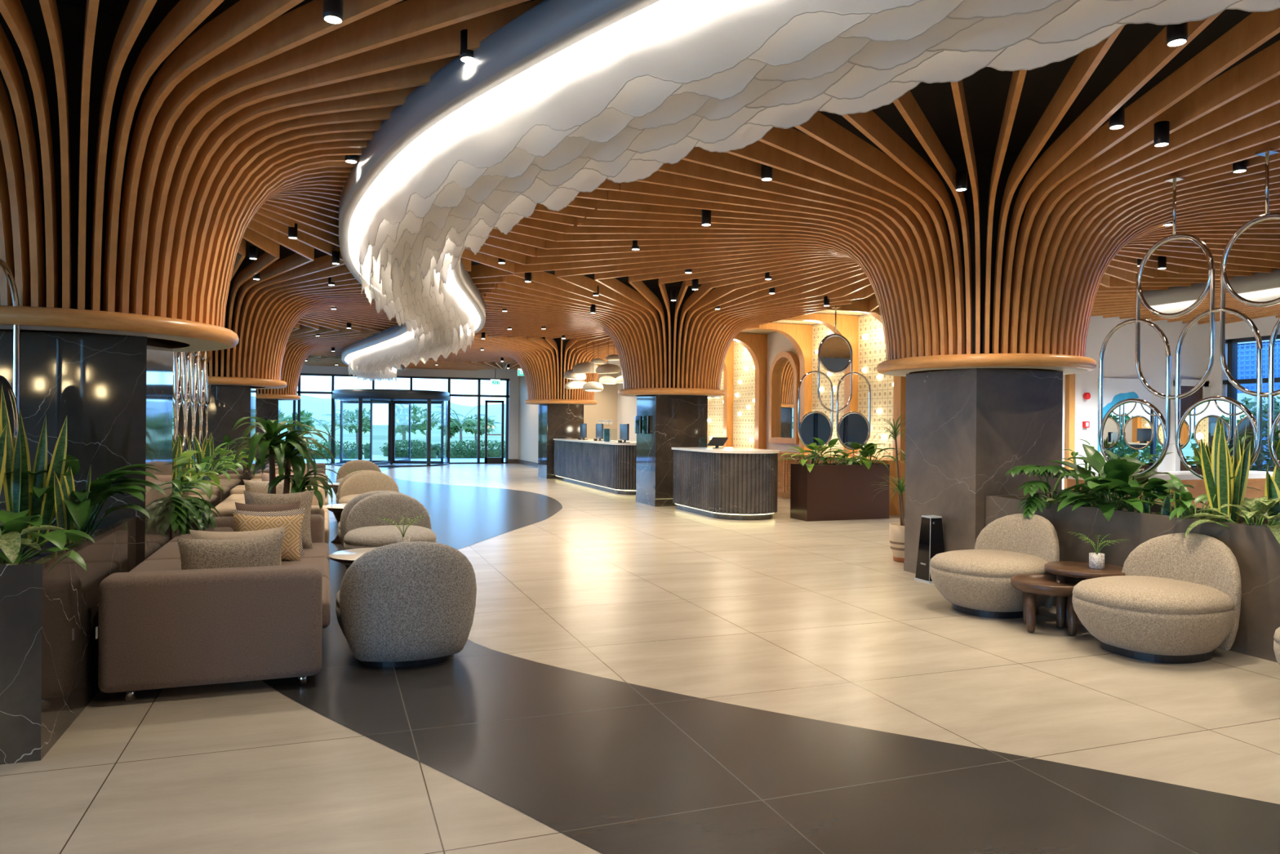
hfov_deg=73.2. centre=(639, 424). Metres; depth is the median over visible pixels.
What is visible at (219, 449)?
leafy plant
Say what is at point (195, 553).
throw pillow
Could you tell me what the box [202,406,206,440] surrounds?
round mirror
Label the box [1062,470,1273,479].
countertop
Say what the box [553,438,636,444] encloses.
countertop
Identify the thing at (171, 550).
sofa backrest
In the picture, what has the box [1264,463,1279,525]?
snake plant
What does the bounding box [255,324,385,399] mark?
canopy
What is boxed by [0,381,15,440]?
round mirror
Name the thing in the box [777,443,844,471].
leafy plant
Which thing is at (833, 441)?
leafy plant
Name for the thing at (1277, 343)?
mesh screen
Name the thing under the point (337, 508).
pedestal table
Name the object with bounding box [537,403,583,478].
marble column
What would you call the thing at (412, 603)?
tub chair
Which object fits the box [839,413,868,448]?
round mirror
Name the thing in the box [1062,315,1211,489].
wall
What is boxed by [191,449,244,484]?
leafy plant
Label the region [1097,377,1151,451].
canvas
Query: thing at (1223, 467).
snake plant
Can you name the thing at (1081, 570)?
side table
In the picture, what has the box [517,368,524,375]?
exit sign
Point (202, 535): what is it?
throw pillow
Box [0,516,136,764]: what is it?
planter
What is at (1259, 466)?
shrub
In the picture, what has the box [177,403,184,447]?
round mirror
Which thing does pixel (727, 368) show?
arch
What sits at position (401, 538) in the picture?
pot
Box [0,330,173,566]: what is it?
marble column
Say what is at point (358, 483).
tub chair
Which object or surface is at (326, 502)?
seat cushion
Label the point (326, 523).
seat cushion
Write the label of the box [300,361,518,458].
wall
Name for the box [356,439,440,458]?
hedge
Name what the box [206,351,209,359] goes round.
round mirror
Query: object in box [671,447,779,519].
reception desk
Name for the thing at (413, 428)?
tree
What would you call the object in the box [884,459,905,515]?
base cabinet
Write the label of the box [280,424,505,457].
ground
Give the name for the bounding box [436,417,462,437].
tree
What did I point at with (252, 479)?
cushion
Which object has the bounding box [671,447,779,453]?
countertop
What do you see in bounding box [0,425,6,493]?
snake plant
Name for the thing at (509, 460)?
baseboard
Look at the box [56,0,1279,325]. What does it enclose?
ceiling
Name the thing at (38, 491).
leafy plant
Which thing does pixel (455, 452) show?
hedge
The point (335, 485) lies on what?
pedestal table
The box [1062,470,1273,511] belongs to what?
base cabinet
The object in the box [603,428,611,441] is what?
stand
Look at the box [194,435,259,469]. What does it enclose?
leafy plant
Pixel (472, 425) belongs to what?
palm
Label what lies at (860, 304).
trim
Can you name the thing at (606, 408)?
wall
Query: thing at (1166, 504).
snake plant
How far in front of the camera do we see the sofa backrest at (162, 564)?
5.29 m
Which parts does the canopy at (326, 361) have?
slatted canopy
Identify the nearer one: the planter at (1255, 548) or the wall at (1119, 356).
the planter at (1255, 548)
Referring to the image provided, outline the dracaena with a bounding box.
[222,416,340,509]
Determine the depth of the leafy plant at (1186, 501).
6.25 m
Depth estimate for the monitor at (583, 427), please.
22.05 m
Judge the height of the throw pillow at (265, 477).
0.435 m
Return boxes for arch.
[722,340,734,447]
[733,333,767,448]
[752,322,813,453]
[783,313,859,456]
[840,310,906,459]
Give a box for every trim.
[771,293,879,322]
[1064,373,1075,488]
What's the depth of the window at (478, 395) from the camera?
31.99 m
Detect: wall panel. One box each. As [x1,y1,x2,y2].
[706,368,723,447]
[733,341,755,448]
[811,324,844,455]
[857,315,893,458]
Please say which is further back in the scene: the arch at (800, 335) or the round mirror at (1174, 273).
the arch at (800, 335)
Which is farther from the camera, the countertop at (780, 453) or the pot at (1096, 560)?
the countertop at (780, 453)
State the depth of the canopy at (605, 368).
15.39 m
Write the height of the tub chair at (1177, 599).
0.778 m
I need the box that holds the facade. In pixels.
[1237,340,1279,471]
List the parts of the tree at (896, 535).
pot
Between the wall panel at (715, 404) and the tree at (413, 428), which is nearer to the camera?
the wall panel at (715, 404)
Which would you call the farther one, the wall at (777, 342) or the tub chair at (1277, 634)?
the wall at (777, 342)
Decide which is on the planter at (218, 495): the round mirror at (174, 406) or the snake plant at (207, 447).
the snake plant at (207, 447)
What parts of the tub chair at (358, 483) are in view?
seat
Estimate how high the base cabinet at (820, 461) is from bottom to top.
0.880 m
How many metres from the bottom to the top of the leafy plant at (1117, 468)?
0.583 m
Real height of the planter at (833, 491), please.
0.885 m
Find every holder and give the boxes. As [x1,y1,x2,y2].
[635,415,640,433]
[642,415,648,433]
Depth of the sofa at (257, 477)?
13.42 m
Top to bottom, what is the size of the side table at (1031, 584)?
0.375 m
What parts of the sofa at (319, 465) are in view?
arm, arm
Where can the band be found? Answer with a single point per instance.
(1240, 396)
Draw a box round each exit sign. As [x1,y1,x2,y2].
[489,377,501,385]
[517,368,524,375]
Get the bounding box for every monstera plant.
[169,493,221,534]
[1004,464,1119,519]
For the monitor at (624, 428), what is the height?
0.420 m
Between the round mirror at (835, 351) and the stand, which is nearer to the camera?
the round mirror at (835, 351)
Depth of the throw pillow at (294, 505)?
6.79 m
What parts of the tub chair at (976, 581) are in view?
seat, backrest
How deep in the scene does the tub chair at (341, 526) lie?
9.09 m
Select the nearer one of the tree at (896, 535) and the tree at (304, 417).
the tree at (896, 535)
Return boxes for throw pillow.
[175,533,284,569]
[189,525,285,565]
[232,507,305,556]
[232,512,304,560]
[235,501,300,511]
[243,479,291,493]
[243,489,314,548]
[260,471,293,480]
[268,465,306,475]
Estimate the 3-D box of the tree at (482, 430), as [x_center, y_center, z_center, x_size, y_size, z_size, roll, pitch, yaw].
[-18.102,0.095,96.105,3.894,2.602,3.003,0,0,-20]
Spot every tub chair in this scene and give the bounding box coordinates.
[335,459,381,482]
[335,470,383,503]
[335,541,476,667]
[337,471,399,503]
[337,490,404,546]
[343,492,436,550]
[929,513,1059,618]
[1071,532,1241,663]
[1273,626,1279,665]
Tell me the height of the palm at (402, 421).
1.861 m
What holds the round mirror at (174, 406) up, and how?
attached to the sculpture
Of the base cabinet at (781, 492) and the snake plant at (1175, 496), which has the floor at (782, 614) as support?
the base cabinet at (781, 492)
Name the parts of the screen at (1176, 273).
hanging rod, ceiling plate, hanging rod, ceiling plate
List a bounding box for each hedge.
[283,439,369,458]
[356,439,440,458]
[431,439,505,457]
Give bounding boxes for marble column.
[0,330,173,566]
[177,384,255,479]
[255,398,280,471]
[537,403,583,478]
[635,394,707,506]
[903,368,1062,573]
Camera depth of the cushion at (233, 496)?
10.13 m
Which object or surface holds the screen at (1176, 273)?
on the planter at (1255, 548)
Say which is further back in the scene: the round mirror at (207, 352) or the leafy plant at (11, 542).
the round mirror at (207, 352)
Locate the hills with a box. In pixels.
[173,393,506,426]
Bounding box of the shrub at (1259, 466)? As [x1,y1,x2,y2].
[1240,395,1279,471]
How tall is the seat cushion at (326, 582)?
0.180 m
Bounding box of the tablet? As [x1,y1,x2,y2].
[707,436,728,448]
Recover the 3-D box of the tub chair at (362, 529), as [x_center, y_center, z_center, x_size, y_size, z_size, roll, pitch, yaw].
[-2.455,1.090,8.471,0.908,0.778,1.020,0,0,-20]
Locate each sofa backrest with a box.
[128,559,181,572]
[144,542,180,560]
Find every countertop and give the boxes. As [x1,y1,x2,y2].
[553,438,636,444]
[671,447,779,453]
[706,446,893,462]
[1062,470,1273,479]
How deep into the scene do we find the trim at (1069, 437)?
14.90 m
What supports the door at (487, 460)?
attached to the window at (478, 395)
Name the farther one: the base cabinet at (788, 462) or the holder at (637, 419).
the base cabinet at (788, 462)
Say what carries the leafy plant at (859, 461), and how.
in the planter at (833, 491)
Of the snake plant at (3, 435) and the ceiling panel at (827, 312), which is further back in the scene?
the ceiling panel at (827, 312)
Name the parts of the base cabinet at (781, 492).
door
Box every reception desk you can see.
[553,438,636,494]
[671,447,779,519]
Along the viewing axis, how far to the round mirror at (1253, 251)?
6.08 m
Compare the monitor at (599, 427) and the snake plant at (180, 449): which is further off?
the monitor at (599, 427)
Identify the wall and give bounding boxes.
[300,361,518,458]
[518,373,617,462]
[617,313,869,452]
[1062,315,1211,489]
[1210,315,1279,396]
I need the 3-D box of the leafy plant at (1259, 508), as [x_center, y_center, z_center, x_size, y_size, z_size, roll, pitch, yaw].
[4.179,0.650,5.872,0.772,0.314,0.853,0,0,-20]
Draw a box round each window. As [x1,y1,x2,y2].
[293,391,297,450]
[297,373,334,464]
[334,373,448,389]
[447,377,509,463]
[1222,334,1279,400]
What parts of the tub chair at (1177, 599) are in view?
seat, backrest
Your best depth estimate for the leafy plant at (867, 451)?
14.09 m
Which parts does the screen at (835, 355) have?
hanging rod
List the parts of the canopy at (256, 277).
ceiling downlight, slatted canopy, ceiling downlight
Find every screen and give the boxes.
[0,257,20,487]
[797,306,871,462]
[1097,147,1279,509]
[1237,340,1279,393]
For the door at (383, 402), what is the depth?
30.03 m
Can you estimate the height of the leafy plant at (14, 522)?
0.294 m
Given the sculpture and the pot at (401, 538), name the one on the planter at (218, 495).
the sculpture
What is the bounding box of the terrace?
[303,457,505,464]
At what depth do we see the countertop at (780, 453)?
16.55 m
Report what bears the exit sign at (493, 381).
hanging from the ceiling at (986, 91)
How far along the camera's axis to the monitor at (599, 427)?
20.74 m
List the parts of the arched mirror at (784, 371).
mirror pane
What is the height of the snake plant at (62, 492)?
0.483 m
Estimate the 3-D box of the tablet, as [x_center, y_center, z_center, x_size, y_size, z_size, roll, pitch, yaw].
[1.347,0.316,14.927,0.320,0.192,0.183,0,0,37]
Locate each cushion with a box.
[168,526,233,542]
[215,499,245,506]
[224,493,244,500]
[250,478,262,480]
[281,557,329,580]
[300,542,329,562]
[311,505,328,513]
[321,576,330,629]
[324,496,328,505]
[324,511,328,521]
[324,519,328,543]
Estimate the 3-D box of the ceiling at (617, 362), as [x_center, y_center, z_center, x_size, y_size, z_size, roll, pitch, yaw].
[0.118,-1.994,26.375,2.570,0.050,7.300,0,0,-20]
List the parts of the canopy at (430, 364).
slatted canopy, pebble pendant, pebble pendant, lamp shade, pebble pendant, lamp shade, pebble pendant, pebble pendant, pebble pendant, pebble pendant, lamp shade, pebble pendant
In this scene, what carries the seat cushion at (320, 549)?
on the sofa at (162, 624)
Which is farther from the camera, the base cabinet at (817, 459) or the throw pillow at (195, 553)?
the base cabinet at (817, 459)
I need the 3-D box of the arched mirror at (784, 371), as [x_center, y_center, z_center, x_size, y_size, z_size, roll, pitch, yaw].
[3.173,-0.598,18.840,0.140,2.010,1.200,0,0,-20]
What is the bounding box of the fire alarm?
[1083,392,1090,399]
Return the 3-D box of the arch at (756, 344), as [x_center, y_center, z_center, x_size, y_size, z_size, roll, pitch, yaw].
[2.091,-0.747,19.595,1.680,2.670,0.200,0,0,-20]
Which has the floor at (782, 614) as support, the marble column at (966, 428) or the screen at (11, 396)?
the marble column at (966, 428)
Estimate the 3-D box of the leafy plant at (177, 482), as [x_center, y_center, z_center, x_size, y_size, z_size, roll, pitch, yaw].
[-3.796,0.478,7.070,0.517,0.407,0.779,0,0,-20]
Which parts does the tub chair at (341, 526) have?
seat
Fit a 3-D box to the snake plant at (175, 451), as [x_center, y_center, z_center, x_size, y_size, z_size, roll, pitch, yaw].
[-4.324,0.381,7.546,0.426,0.596,0.304,0,0,6]
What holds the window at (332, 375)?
in the wall at (512, 375)
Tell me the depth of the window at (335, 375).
31.14 m
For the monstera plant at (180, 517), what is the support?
in the planter at (218, 495)
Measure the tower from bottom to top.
0.635 m
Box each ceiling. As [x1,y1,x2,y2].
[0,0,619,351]
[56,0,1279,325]
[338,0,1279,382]
[604,360,621,367]
[1090,262,1279,324]
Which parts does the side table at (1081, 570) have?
leg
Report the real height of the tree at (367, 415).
2.087 m
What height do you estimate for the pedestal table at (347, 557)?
0.455 m
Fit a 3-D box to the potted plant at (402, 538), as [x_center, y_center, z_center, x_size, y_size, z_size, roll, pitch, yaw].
[-1.952,0.880,7.069,0.460,0.294,0.429,0,0,-20]
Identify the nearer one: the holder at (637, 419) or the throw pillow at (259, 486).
the throw pillow at (259, 486)
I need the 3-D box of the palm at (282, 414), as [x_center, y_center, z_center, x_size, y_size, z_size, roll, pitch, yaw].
[-15.165,0.490,35.352,2.746,1.877,2.527,0,0,-20]
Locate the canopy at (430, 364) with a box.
[402,334,622,404]
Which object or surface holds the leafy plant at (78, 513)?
on the planter at (49, 602)
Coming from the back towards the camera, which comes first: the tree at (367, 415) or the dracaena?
the tree at (367, 415)
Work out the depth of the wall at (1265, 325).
15.87 m
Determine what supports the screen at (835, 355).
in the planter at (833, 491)
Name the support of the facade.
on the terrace
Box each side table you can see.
[1010,573,1084,635]
[1044,560,1124,628]
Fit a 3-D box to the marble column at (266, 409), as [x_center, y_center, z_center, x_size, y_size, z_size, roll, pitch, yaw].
[-9.603,0.390,21.578,1.048,2.055,1.048,0,0,-20]
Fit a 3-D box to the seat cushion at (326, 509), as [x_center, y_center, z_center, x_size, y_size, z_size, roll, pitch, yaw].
[-4.165,1.104,10.399,0.765,0.180,0.835,0,0,-20]
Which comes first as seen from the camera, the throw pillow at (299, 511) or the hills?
the throw pillow at (299, 511)
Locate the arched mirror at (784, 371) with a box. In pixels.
[768,351,799,444]
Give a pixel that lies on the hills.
(318, 406)
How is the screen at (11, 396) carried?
on the planter at (49, 602)
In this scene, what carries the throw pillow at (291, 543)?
on the sofa at (162, 624)
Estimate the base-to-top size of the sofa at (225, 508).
0.675 m
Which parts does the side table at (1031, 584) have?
leg, leg, leg, leg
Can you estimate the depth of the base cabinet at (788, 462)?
17.84 m
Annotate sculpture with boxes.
[172,351,211,472]
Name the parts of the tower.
trim, corner trim, trim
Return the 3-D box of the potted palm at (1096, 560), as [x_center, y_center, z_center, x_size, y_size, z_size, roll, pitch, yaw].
[3.408,0.942,6.436,0.392,0.263,0.415,0,0,-20]
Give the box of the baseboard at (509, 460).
[507,458,537,467]
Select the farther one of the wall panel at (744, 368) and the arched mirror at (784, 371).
the wall panel at (744, 368)
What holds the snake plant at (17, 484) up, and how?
on the planter at (49, 602)
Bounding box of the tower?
[914,515,944,583]
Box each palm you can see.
[280,413,306,424]
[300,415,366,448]
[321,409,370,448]
[363,415,423,435]
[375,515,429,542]
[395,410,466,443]
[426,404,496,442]
[444,413,501,449]
[1067,531,1126,568]
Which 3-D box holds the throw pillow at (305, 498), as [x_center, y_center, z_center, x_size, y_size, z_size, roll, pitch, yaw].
[-2.989,0.789,7.119,0.552,0.490,0.187,0,0,-16]
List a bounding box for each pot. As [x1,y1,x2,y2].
[396,535,409,542]
[1088,552,1104,568]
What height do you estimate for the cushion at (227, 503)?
0.340 m
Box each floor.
[0,463,1279,853]
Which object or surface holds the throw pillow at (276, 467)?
on the sofa at (257, 477)
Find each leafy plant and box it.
[0,501,65,563]
[0,509,94,570]
[4,458,148,525]
[63,454,165,537]
[172,456,212,499]
[174,449,225,498]
[191,442,256,481]
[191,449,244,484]
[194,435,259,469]
[216,447,256,471]
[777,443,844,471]
[797,438,871,465]
[822,443,888,469]
[833,442,897,469]
[1035,489,1114,513]
[1048,443,1206,520]
[1056,475,1194,512]
[1057,439,1103,506]
[1119,472,1262,519]
[1176,496,1279,543]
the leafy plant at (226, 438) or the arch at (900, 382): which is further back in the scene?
the arch at (900, 382)
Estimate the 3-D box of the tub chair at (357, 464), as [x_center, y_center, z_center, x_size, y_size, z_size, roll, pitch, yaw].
[-5.255,1.066,16.167,0.908,0.778,1.020,0,0,-20]
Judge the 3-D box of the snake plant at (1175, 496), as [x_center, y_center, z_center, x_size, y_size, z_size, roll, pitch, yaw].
[3.996,0.588,6.357,0.077,0.318,0.096,0,0,-20]
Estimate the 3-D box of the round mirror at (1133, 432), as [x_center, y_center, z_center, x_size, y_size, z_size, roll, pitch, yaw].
[4.006,0.104,7.003,0.012,0.570,0.570,0,0,-20]
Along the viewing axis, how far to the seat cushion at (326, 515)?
9.68 m
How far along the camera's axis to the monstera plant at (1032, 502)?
7.30 m
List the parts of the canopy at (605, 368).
ceiling downlight, ceiling downlight, ceiling downlight, slatted canopy, ceiling downlight, ceiling downlight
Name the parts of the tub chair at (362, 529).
backrest, seat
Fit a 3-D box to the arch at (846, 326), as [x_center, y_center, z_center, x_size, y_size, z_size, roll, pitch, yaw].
[3.339,-0.736,16.165,1.680,2.670,0.200,0,0,-20]
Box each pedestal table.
[323,502,346,543]
[328,482,339,495]
[328,546,377,568]
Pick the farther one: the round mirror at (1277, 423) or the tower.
the tower
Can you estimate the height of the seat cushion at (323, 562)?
0.180 m
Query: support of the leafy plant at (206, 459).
in the planter at (218, 495)
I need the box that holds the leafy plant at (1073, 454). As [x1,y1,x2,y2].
[1057,439,1103,506]
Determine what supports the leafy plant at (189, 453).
in the planter at (218, 495)
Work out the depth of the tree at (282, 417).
96.45 m
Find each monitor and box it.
[577,423,587,439]
[593,423,603,440]
[617,423,629,442]
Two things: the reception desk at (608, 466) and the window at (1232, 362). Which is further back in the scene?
the reception desk at (608, 466)
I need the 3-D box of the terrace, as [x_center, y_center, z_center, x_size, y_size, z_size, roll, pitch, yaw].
[-11.139,1.439,33.495,30.000,0.050,5.840,0,0,-20]
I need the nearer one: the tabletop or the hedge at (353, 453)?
the tabletop
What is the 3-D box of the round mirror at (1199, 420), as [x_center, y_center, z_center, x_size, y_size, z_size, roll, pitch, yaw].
[4.245,0.106,6.345,0.012,0.570,0.570,0,0,-20]
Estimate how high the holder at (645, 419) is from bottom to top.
0.340 m
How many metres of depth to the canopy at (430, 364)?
23.30 m
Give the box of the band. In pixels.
[1237,339,1279,410]
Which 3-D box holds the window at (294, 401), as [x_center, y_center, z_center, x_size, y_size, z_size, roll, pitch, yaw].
[-15.575,-0.224,28.544,7.850,3.180,0.120,0,0,-20]
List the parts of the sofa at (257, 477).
arm, arm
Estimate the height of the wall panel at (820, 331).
2.650 m
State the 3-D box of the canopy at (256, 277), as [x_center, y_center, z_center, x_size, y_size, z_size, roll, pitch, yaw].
[-6.750,-1.570,13.788,7.832,1.917,8.260,0,0,-20]
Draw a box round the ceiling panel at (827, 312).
[739,310,866,333]
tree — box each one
[280,412,288,430]
[287,409,315,435]
[335,407,370,434]
[395,404,439,439]
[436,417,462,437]
[462,413,495,436]
[874,413,905,562]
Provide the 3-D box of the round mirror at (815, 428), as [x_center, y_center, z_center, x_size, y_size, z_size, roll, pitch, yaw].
[2.833,0.094,13.908,0.570,0.570,0.012,0,0,-20]
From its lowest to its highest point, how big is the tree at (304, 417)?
1.859 m
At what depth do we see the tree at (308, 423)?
82.42 m
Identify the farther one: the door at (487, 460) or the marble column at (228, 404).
the door at (487, 460)
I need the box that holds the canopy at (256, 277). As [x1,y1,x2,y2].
[173,244,512,388]
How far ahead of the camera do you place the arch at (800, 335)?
17.86 m
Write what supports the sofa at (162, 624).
on the floor at (782, 614)
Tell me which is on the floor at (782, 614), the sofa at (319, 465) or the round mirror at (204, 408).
the sofa at (319, 465)
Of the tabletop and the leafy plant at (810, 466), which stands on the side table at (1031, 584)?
the tabletop
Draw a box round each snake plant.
[0,385,66,546]
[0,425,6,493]
[53,465,91,544]
[172,435,179,476]
[172,436,191,488]
[191,431,213,475]
[1141,486,1171,515]
[1173,484,1187,516]
[1200,417,1250,523]
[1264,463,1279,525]
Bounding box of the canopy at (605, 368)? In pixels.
[474,270,864,397]
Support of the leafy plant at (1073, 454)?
on the planter at (1255, 548)
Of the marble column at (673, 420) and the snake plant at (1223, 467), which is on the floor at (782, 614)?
the marble column at (673, 420)
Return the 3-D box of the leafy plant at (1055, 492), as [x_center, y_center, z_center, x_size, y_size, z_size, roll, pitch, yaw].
[3.672,0.652,7.286,0.597,0.251,0.519,0,0,-13]
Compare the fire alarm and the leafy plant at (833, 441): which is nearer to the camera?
the leafy plant at (833, 441)
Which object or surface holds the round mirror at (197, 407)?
attached to the sculpture
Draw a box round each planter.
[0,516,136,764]
[171,462,246,539]
[790,462,889,521]
[985,493,1279,662]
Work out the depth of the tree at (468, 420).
38.34 m
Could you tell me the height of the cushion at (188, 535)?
0.340 m
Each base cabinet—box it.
[777,454,786,497]
[785,455,802,497]
[801,457,818,463]
[818,458,836,463]
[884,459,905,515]
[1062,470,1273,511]
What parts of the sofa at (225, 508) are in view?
arm, arm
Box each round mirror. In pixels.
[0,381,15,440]
[172,404,175,442]
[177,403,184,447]
[186,404,192,448]
[195,405,199,442]
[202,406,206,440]
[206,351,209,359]
[800,413,831,447]
[820,336,850,371]
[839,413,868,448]
[1102,402,1163,471]
[1140,240,1208,313]
[1179,400,1254,474]
[1226,219,1279,302]
[1274,420,1279,460]
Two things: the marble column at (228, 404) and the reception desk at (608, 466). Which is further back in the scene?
the reception desk at (608, 466)
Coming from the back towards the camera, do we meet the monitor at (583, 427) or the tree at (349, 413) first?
the tree at (349, 413)
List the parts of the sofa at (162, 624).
arm, arm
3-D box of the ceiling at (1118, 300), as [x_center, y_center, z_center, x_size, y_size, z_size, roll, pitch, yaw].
[9.629,-1.952,11.125,5.455,0.170,8.680,0,0,-20]
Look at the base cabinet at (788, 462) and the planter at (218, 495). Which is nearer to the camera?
the planter at (218, 495)
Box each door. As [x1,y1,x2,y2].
[331,388,449,466]
[484,400,504,463]
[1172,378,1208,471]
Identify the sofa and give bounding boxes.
[95,514,330,702]
[203,486,328,543]
[235,472,328,505]
[256,462,328,483]
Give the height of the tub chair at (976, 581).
0.778 m
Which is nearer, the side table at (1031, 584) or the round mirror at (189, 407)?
the side table at (1031, 584)
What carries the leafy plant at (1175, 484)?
on the planter at (1255, 548)
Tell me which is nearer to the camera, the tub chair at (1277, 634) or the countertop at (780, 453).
the tub chair at (1277, 634)
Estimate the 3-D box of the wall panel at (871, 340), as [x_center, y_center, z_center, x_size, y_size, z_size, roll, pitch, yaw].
[4.350,-0.718,15.718,0.105,2.650,1.330,0,0,-20]
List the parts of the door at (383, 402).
post, post, wing pane, post, post, curved pane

